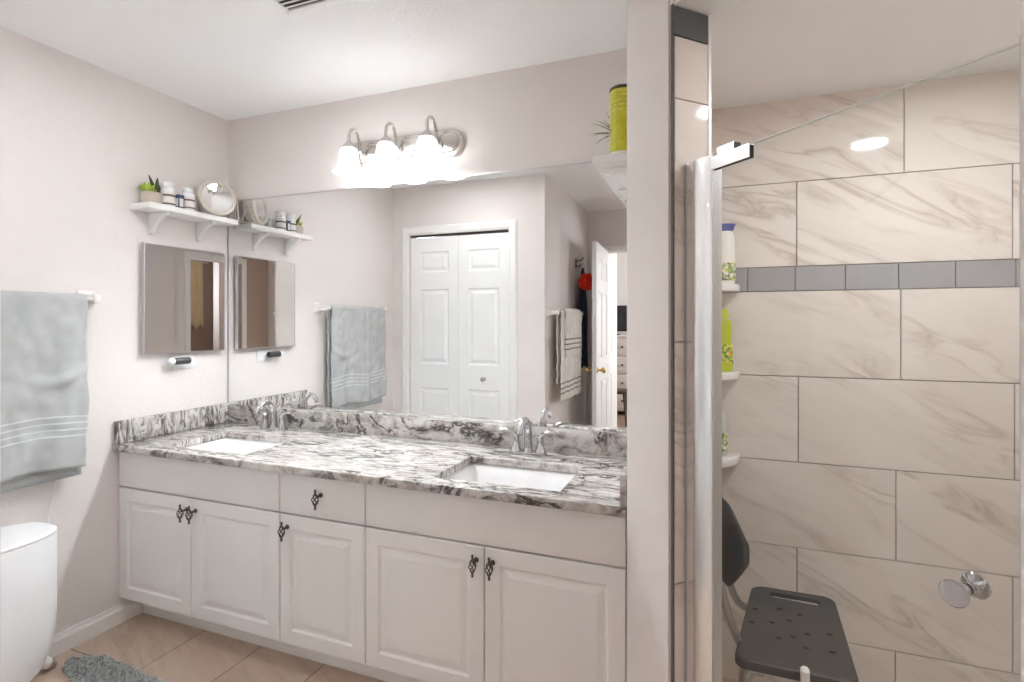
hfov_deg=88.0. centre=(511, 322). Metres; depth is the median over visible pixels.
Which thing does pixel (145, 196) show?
pot
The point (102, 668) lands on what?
bath mat
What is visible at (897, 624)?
tiles
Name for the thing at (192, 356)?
wall outlet
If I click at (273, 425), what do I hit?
faucet
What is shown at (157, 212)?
wall shelf
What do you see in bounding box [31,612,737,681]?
floor
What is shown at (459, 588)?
vanity cabinet
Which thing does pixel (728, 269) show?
print
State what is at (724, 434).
print
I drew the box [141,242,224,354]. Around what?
wall mirror
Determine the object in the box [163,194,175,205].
print
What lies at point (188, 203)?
print
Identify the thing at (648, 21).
wall partition
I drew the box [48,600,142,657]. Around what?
baseboard
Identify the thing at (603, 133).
air plant
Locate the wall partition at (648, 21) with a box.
[627,0,684,681]
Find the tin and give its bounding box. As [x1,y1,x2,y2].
[609,84,626,153]
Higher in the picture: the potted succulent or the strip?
the potted succulent
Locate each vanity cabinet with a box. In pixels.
[119,452,297,655]
[277,473,380,679]
[366,484,626,681]
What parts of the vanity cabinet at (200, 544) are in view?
door, handle, handle, door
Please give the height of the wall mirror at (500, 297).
1.092 m
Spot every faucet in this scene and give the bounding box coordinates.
[253,399,292,431]
[500,417,555,456]
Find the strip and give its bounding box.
[734,259,1019,291]
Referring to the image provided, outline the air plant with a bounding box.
[590,111,609,153]
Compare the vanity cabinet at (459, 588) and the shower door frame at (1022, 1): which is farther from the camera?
the vanity cabinet at (459, 588)
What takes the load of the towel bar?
attached to the wall at (79, 138)
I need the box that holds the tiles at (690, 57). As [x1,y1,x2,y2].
[674,36,707,681]
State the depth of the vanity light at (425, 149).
2.38 m
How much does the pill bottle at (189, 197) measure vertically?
0.110 m
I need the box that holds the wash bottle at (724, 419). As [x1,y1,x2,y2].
[722,411,727,455]
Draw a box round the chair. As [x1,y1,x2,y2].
[722,494,858,681]
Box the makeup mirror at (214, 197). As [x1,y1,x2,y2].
[194,180,239,219]
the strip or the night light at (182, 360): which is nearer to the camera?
the strip
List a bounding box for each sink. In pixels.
[184,438,283,454]
[446,463,575,491]
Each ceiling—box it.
[1,0,626,120]
[674,0,1020,109]
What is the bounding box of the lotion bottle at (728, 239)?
[722,223,735,283]
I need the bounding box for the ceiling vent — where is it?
[268,0,345,14]
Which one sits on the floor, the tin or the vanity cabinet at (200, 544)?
the vanity cabinet at (200, 544)
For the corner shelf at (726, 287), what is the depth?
1.88 m
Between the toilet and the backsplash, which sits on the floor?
the toilet
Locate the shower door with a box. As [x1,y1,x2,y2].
[711,42,1019,607]
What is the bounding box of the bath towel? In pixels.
[1,290,88,492]
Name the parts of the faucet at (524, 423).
lever handle, spout, plate, lever handle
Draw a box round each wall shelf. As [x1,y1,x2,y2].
[130,201,237,241]
[592,153,626,197]
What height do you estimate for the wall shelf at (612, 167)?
0.124 m
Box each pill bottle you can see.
[160,181,175,206]
[181,187,194,210]
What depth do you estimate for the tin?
1.65 m
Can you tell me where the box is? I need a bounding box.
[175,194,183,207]
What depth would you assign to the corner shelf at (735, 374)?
1.88 m
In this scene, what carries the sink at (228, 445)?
in the countertop
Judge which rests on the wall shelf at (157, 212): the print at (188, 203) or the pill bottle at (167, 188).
the pill bottle at (167, 188)
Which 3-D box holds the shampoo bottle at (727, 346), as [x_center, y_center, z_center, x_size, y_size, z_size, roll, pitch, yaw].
[0.761,0.063,1.929,0.082,0.227,0.049,0,0,21]
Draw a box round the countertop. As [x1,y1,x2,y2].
[112,403,626,517]
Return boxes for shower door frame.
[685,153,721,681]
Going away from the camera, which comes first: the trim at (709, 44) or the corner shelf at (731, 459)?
the trim at (709, 44)
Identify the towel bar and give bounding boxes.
[76,290,101,307]
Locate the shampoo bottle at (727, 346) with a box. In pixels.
[722,309,732,371]
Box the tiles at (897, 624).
[712,69,1019,681]
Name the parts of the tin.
lid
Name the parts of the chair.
backrest, leg, leg, seat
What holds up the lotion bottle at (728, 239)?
on the corner shelf at (726, 287)
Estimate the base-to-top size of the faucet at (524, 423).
0.158 m
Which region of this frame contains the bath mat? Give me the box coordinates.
[60,653,170,681]
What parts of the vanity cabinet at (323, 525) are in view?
handle, handle, drawer, door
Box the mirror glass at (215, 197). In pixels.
[202,184,232,211]
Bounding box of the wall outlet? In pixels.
[172,354,194,369]
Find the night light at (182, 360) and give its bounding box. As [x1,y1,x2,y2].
[167,357,191,364]
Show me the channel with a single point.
(1020, 35)
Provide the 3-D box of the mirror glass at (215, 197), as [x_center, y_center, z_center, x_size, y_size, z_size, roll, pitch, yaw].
[-1.518,-0.633,2.718,0.057,0.151,0.148,0,0,42]
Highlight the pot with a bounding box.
[140,191,162,203]
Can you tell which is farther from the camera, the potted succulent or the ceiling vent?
the potted succulent
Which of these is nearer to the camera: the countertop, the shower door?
the shower door
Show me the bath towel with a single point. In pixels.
(45, 393)
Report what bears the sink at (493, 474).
in the countertop
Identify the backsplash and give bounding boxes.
[228,404,626,456]
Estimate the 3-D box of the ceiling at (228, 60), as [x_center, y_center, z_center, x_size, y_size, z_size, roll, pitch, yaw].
[-0.757,-1.141,0.972,3.100,0.100,3.290,0,0,21]
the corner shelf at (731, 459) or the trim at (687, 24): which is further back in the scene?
the corner shelf at (731, 459)
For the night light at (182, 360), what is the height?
0.037 m
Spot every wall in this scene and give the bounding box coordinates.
[0,0,0,681]
[1,27,227,634]
[228,48,1019,600]
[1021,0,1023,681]
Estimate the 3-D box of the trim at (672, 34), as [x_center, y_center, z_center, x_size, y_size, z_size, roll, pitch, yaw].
[0.404,0.204,1.337,0.004,2.010,0.008,0,0,-24]
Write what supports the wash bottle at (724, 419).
on the corner shelf at (731, 459)
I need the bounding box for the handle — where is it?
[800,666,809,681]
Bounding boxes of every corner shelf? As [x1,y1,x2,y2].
[722,283,739,291]
[722,370,739,380]
[722,452,739,467]
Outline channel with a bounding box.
[1020,35,1020,681]
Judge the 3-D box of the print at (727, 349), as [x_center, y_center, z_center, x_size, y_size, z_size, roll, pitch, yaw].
[0.761,0.112,1.929,0.082,0.070,0.049,0,0,21]
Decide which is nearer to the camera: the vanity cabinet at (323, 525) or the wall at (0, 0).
the wall at (0, 0)
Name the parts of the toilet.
lid, power cord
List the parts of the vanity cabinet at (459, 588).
door, handle, handle, door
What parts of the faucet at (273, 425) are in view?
lever handle, spout, plate, lever handle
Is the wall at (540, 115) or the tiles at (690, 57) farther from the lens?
the wall at (540, 115)
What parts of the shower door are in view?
knob, knob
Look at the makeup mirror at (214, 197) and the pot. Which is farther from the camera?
the makeup mirror at (214, 197)
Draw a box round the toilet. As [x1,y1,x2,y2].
[1,480,56,681]
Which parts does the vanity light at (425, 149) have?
lamp shade, arm, lamp shade, arm, plate, lamp shade, arm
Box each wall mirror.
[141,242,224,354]
[227,161,626,432]
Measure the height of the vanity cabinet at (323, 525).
0.761 m
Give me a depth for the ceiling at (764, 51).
1.52 m
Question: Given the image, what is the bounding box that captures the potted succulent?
[138,174,162,203]
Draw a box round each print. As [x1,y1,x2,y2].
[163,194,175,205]
[184,199,194,208]
[722,263,735,280]
[722,344,732,362]
[722,432,727,451]
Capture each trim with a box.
[671,4,673,681]
[673,5,707,43]
[706,14,711,155]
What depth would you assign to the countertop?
2.17 m
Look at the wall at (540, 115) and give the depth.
2.37 m
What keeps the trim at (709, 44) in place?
attached to the wall partition at (648, 21)
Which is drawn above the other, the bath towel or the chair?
the bath towel
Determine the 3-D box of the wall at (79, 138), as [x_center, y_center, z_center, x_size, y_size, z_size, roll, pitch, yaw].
[-1.873,0.117,2.145,0.120,2.515,1.830,0,0,21]
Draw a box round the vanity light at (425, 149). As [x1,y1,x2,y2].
[333,115,464,176]

